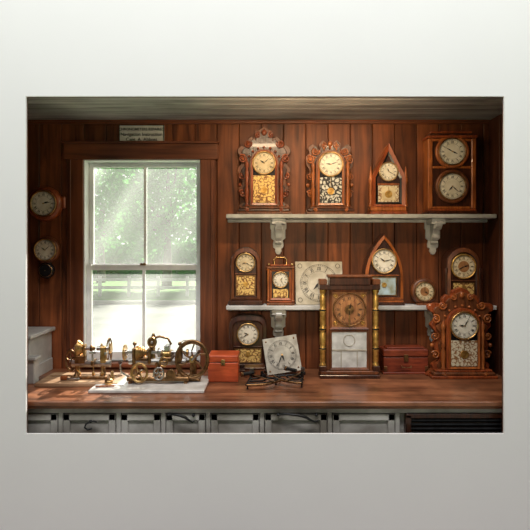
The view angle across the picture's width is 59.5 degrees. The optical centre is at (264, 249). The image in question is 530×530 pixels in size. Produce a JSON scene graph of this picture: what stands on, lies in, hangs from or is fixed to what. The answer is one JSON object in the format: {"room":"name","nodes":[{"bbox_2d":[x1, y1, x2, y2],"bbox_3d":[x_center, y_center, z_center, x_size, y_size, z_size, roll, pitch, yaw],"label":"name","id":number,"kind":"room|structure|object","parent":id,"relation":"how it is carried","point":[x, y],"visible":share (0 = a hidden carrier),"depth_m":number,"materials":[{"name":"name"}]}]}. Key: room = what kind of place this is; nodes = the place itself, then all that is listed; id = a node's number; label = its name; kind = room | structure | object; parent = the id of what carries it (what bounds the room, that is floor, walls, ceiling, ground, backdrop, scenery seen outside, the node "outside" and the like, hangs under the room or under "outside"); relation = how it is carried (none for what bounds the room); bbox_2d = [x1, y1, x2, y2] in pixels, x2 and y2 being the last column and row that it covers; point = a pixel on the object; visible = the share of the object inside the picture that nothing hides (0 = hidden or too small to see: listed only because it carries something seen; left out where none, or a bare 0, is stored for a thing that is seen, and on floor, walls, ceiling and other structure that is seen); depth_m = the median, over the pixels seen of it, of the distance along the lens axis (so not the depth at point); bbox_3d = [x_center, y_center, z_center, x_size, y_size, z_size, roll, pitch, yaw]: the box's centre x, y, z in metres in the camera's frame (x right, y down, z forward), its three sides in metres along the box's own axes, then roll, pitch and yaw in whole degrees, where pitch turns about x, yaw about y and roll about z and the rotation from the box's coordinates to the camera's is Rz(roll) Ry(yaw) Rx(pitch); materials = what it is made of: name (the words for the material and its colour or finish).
{"room":"shop","nodes":[
{"label":"shop","id":0,"kind":"room"},
{"bbox_2d":[28,124,488,368],"bbox_3d":[-0.125,0.420,3.150,3.250,2.560,0.120,0,0,0],"label":"wall","id":1,"kind":"structure","parent":0,"point":[349,244],"depth_m":3.09,"materials":[{"name":"brown wood"}]},
{"bbox_2d":[28,187,65,220],"bbox_3d":[-1.445,-0.305,3.060,0.250,0.230,0.058,0,0,0],"label":"round wall clock","id":2,"kind":"object","parent":1,"relation":"attached to","point":[44,203],"visible":1,"depth_m":3.04,"materials":[{"name":"red wood"}]},
{"bbox_2d":[33,236,60,278],"bbox_3d":[-1.447,0.050,3.064,0.180,0.280,0.049,0,0,0],"label":"wall clock","id":3,"kind":"object","parent":1,"relation":"attached to","point":[46,250],"visible":1,"depth_m":3.05,"materials":[{"name":"brown wood"}]},
{"bbox_2d":[61,141,219,368],"bbox_3d":[-0.823,0.034,3.127,1.045,1.508,0.165,0,0,0],"label":"trim","id":4,"kind":"structure","parent":1,"relation":"attached to","point":[78,155],"depth_m":3.07,"materials":[{"name":"brown wood"}]},
{"bbox_2d":[119,125,163,140],"bbox_3d":[-0.820,-0.772,3.083,0.300,0.120,0.012,0,0,0],"label":"painted sign","id":5,"kind":"object","parent":1,"relation":"attached to","point":[126,132],"visible":1,"depth_m":3.08,"materials":[{"name":"paint"}]},
{"bbox_2d":[87,163,198,360],"bbox_3d":[-0.818,0.075,3.147,0.763,1.339,0.077,0,0,0],"label":"window","id":6,"kind":"structure","parent":1,"relation":"in","point":[116,355],"depth_m":3.14,"materials":[{"name":"paint"}]},
{"bbox_2d":[28,120,489,123],"bbox_3d":[-0.131,-0.849,3.074,3.238,0.022,0.032,0,0,0],"label":"trim","id":7,"kind":"structure","parent":1,"relation":"attached to","point":[29,121],"depth_m":3.07,"materials":[{"name":"brown wood"}]},
{"bbox_2d":[226,214,496,254],"bbox_3d":[0.615,-0.099,3.019,1.725,0.261,0.139,0,0,0],"label":"display shelf","id":8,"kind":"object","parent":1,"relation":"attached to","point":[433,223],"visible":1,"depth_m":3.00,"materials":[{"name":"paint"}]},
{"bbox_2d":[235,126,292,213],"bbox_3d":[-0.006,-0.521,3.019,0.378,0.585,0.118,0,0,0],"label":"clock","id":9,"kind":"object","parent":8,"relation":"on","point":[263,171],"visible":0.99,"depth_m":2.98,"materials":[{"name":"brown wood"}]},
{"bbox_2d":[304,140,355,213],"bbox_3d":[0.423,-0.476,3.019,0.343,0.495,0.118,0,0,0],"label":"clock","id":10,"kind":"object","parent":8,"relation":"on","point":[329,167],"visible":1,"depth_m":2.98,"materials":[{"name":"brown wood"}]},
{"bbox_2d":[366,143,407,213],"bbox_3d":[0.795,-0.458,3.025,0.256,0.457,0.110,0,0,0],"label":"clock","id":11,"kind":"object","parent":8,"relation":"on","point":[388,182],"visible":1,"depth_m":2.98,"materials":[{"name":"red wood"}]},
{"bbox_2d":[422,131,477,213],"bbox_3d":[1.205,-0.499,3.024,0.326,0.540,0.112,0,0,0],"label":"clock","id":12,"kind":"object","parent":8,"relation":"on","point":[449,157],"visible":1,"depth_m":2.98,"materials":[{"name":"red wood"}]},
{"bbox_2d":[226,303,496,341],"bbox_3d":[0.615,0.486,3.019,1.725,0.261,0.139,0,0,0],"label":"display shelf","id":13,"kind":"object","parent":1,"relation":"attached to","point":[277,312],"visible":0.6,"depth_m":2.97,"materials":[{"name":"paint"}]},
{"bbox_2d":[228,247,262,304],"bbox_3d":[-0.125,0.169,3.022,0.224,0.375,0.095,0,0,0],"label":"mantel clock","id":14,"kind":"object","parent":13,"relation":"on","point":[245,261],"visible":1,"depth_m":2.98,"materials":[{"name":"brown wood"}]},
{"bbox_2d":[267,257,294,304],"bbox_3d":[0.100,0.200,3.019,0.180,0.313,0.101,0,0,0],"label":"clock","id":15,"kind":"object","parent":13,"relation":"on","point":[280,277],"visible":1,"depth_m":2.98,"materials":[{"name":"brown wood"}]},
{"bbox_2d":[295,262,341,304],"bbox_3d":[0.355,0.216,3.043,0.310,0.279,0.072,0,0,0],"label":"clock dial","id":16,"kind":"object","parent":13,"relation":"on","point":[307,274],"visible":0.65,"depth_m":3.05,"materials":[{"name":"paper"}]},
{"bbox_2d":[362,234,404,304],"bbox_3d":[0.765,0.127,3.018,0.268,0.459,0.105,0,0,0],"label":"clock","id":17,"kind":"object","parent":13,"relation":"on","point":[382,261],"visible":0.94,"depth_m":2.97,"materials":[{"name":"orange wood"}]},
{"bbox_2d":[410,278,436,304],"bbox_3d":[1.030,0.269,3.005,0.172,0.174,0.050,0,0,0],"label":"desk clock","id":18,"kind":"object","parent":13,"relation":"on","point":[423,291],"visible":0.98,"depth_m":2.99,"materials":[{"name":"brown wood"}]},
{"bbox_2d":[441,247,481,302],"bbox_3d":[1.275,0.169,3.018,0.244,0.375,0.105,0,0,0],"label":"mantel clock","id":19,"kind":"object","parent":13,"relation":"on","point":[460,266],"visible":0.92,"depth_m":2.97,"materials":[{"name":"brown wood"}]},
{"bbox_2d":[0,0,529,529],"bbox_3d":[0.000,-0.200,2.369,9.000,3.800,0.022,0,0,0],"label":"wall","id":20,"kind":"structure","parent":0,"point":[49,48],"depth_m":2.36,"materials":[{"name":"paint"}]},
{"bbox_2d":[28,98,501,119],"bbox_3d":[-0.125,-0.910,2.790,3.450,0.100,0.840,0,0,0],"label":"ceiling","id":21,"kind":"structure","parent":0,"point":[38,108],"depth_m":2.82,"materials":[{"name":"paint"}]},
{"bbox_2d":[489,114,501,375],"bbox_3d":[1.544,0.420,2.781,0.112,2.560,0.858,0,0,0],"label":"wall","id":22,"kind":"structure","parent":0,"point":[495,124],"depth_m":2.99,"materials":[{"name":"brown wood"}]},
{"bbox_3d":[0.000,1.725,0.650,9.000,0.050,5.120,0,0,0],"label":"floor","id":23,"kind":"structure","parent":0,"visible":0},
{"bbox_2d":[28,409,501,432],"bbox_3d":[-0.131,1.266,2.735,3.232,0.869,0.670,0,0,0],"label":"base cabinet","id":24,"kind":"object","parent":23,"relation":"on","point":[39,420],"visible":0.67,"depth_m":2.44,"materials":[{"name":"paint"}]},
{"bbox_2d":[28,369,501,408],"bbox_3d":[-0.131,0.810,2.749,3.232,0.040,0.678,0,0,0],"label":"countertop","id":25,"kind":"structure","parent":24,"relation":"on","point":[391,391],"depth_m":2.52,"materials":[{"name":"brown wood"}]},
{"bbox_2d":[28,327,54,383],"bbox_3d":[-1.546,0.650,2.901,0.402,0.280,0.373,0,0,0],"label":"base cabinet","id":26,"kind":"object","parent":25,"relation":"on","point":[40,360],"visible":0.59,"depth_m":2.91,"materials":[{"name":"white paint"}]},
{"bbox_2d":[34,337,128,386],"bbox_3d":[-1.090,0.663,2.783,0.480,0.254,0.225,0,0,0],"label":"watchmakers lathe","id":27,"kind":"object","parent":25,"relation":"on","point":[77,378],"visible":0.98,"depth_m":2.76,"materials":[{"name":"gold metal"}]},
{"bbox_2d":[88,376,208,392],"bbox_3d":[-0.655,0.781,2.700,0.640,0.018,0.300,0,0,0],"label":"marble slab","id":28,"kind":"object","parent":25,"relation":"on","point":[200,386],"visible":0.58,"depth_m":2.60,"materials":[{"name":"white stone"}]},
{"bbox_2d":[104,377,112,384],"bbox_3d":[-0.900,0.752,2.670,0.048,0.040,0.048,0,0,0],"label":"cup","id":29,"kind":"object","parent":28,"relation":"on","point":[108,381],"visible":0.98,"depth_m":2.65,"materials":[{"name":"gold metal"}]},
{"bbox_2d":[95,385,123,386],"bbox_3d":[-0.875,0.766,2.611,0.152,0.010,0.010,0,0,-9],"label":"screwdriver","id":30,"kind":"object","parent":28,"relation":"on","point":[99,385],"visible":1,"depth_m":2.61,"materials":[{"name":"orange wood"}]},
{"bbox_2d":[118,333,209,383],"bbox_3d":[-0.584,0.632,2.688,0.522,0.279,0.185,0,0,0],"label":"engine","id":31,"kind":"object","parent":28,"relation":"on","point":[139,353],"visible":1,"depth_m":2.70,"materials":[{"name":"gold metal"}]},
{"bbox_2d":[208,350,238,381],"bbox_3d":[-0.251,0.711,2.842,0.180,0.158,0.161,0,0,0],"label":"box","id":32,"kind":"object","parent":25,"relation":"on","point":[223,366],"visible":0.95,"depth_m":2.77,"materials":[{"name":"red wood"}]},
{"bbox_2d":[229,313,266,372],"bbox_3d":[-0.110,0.605,3.022,0.260,0.371,0.095,0,0,0],"label":"clock","id":33,"kind":"object","parent":25,"relation":"on","point":[247,331],"visible":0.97,"depth_m":2.98,"materials":[{"name":"brown wood"}]},
{"bbox_2d":[244,364,264,376],"bbox_3d":[-0.065,0.759,2.908,0.128,0.062,0.093,0,0,0],"label":"instrument box","id":34,"kind":"object","parent":25,"relation":"on","point":[257,367],"visible":0.75,"depth_m":2.87,"materials":[{"name":"brown wood"}]},
{"bbox_2d":[240,368,281,388],"bbox_3d":[-0.040,0.750,2.668,0.230,0.080,0.207,0,0,29],"label":"sextant","id":35,"kind":"object","parent":25,"relation":"on","point":[250,372],"visible":1,"depth_m":2.69,"materials":[{"name":"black metal"}]},
{"bbox_2d":[262,334,301,374],"bbox_3d":[0.108,0.664,2.943,0.251,0.249,0.067,0,0,0],"label":"clock dial","id":36,"kind":"object","parent":25,"relation":"on","point":[279,352],"visible":0.93,"depth_m":2.94,"materials":[{"name":"metal"}]},
{"bbox_2d":[273,366,305,387],"bbox_3d":[0.138,0.750,2.741,0.188,0.080,0.210,0,0,10],"label":"sextant","id":37,"kind":"object","parent":25,"relation":"on","point":[302,373],"visible":0.96,"depth_m":2.74,"materials":[{"name":"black metal"}]},
{"bbox_2d":[318,274,380,378],"bbox_3d":[0.522,0.472,2.887,0.376,0.636,0.106,0,0,0],"label":"clock","id":38,"kind":"object","parent":25,"relation":"on","point":[349,303],"visible":1,"depth_m":2.87,"materials":[{"name":"brown wood"}]},
{"bbox_2d":[379,345,428,373],"bbox_3d":[0.897,0.706,2.996,0.296,0.168,0.128,0,0,0],"label":"wooden chest","id":39,"kind":"object","parent":25,"relation":"on","point":[393,359],"visible":0.94,"depth_m":2.95,"materials":[{"name":"red wood"}]},
{"bbox_2d":[425,287,497,378],"bbox_3d":[1.225,0.512,2.888,0.429,0.556,0.118,0,0,0],"label":"clock","id":40,"kind":"object","parent":25,"relation":"on","point":[459,323],"visible":1,"depth_m":2.85,"materials":[{"name":"red wood"}]},
{"label":"outside","id":41,"kind":"structure","parent":0,"visible":0},
{"bbox_2d":[93,277,195,299],"bbox_3d":[0.000,1.975,44.090,120.000,0.150,98.000,0,0,0],"label":"lawn","id":42,"kind":"structure","parent":41,"point":[107,294],"depth_m":20.72,"materials":[{"name":"green plant"}]},
{"bbox_2d":[95,168,124,229],"bbox_3d":[-18.658,-4.022,46.480,8.504,11.856,10.025,0,0,0],"label":"tree","id":43,"kind":"object","parent":42,"relation":"on","point":[96,170],"visible":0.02,"depth_m":46.84,"materials":[{"name":"green plant"}]},
{"bbox_2d":[95,168,157,282],"bbox_3d":[-9.470,-1.992,26.714,7.150,7.803,4.814,0,0,-22],"label":"tree","id":44,"kind":"object","parent":42,"relation":"on","point":[105,226],"visible":0.38,"depth_m":25.81,"materials":[{"name":"green plant"}]},
{"bbox_2d":[95,170,179,243],"bbox_3d":[-13.613,-3.325,45.762,10.689,10.463,8.738,0,0,0],"label":"tree","id":45,"kind":"object","parent":42,"relation":"on","point":[137,170],"visible":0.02,"depth_m":44.24,"materials":[{"name":"green plant"}]},
{"bbox_2d":[93,276,195,295],"bbox_3d":[-6.200,1.490,19.075,15.720,0.820,0.130,0,0,0],"label":"rail fence","id":46,"kind":"object","parent":42,"relation":"on","point":[99,279],"visible":0.38,"depth_m":19.01,"materials":[{"name":"paint"}]},
{"bbox_2d":[93,239,196,276],"bbox_3d":[-10.999,0.597,33.092,30.278,2.908,1.560,0,0,0],"label":"hedge","id":47,"kind":"object","parent":42,"relation":"on","point":[179,256],"visible":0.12,"depth_m":32.79,"materials":[{"name":"green plant"}]},
{"bbox_2d":[101,168,196,285],"bbox_3d":[-5.258,-2.142,23.131,5.625,8.101,4.968,0,0,-18],"label":"tree","id":48,"kind":"object","parent":42,"relation":"on","point":[161,222],"visible":0.7,"depth_m":22.44,"materials":[{"name":"green plant"}]},
{"bbox_2d":[153,178,196,243],"bbox_3d":[-6.954,-3.545,45.646,9.731,10.902,8.619,0,0,0],"label":"tree","id":49,"kind":"object","parent":42,"relation":"on","point":[185,204],"visible":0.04,"depth_m":43.94,"materials":[{"name":"green plant"}]},
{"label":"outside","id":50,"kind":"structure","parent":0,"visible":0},
{"bbox_2d":[93,300,195,350],"bbox_3d":[0.000,1.840,11.315,120.000,0.120,10.050,0,0,0],"label":"road","id":51,"kind":"structure","parent":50,"point":[119,320],"depth_m":12.02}
]}

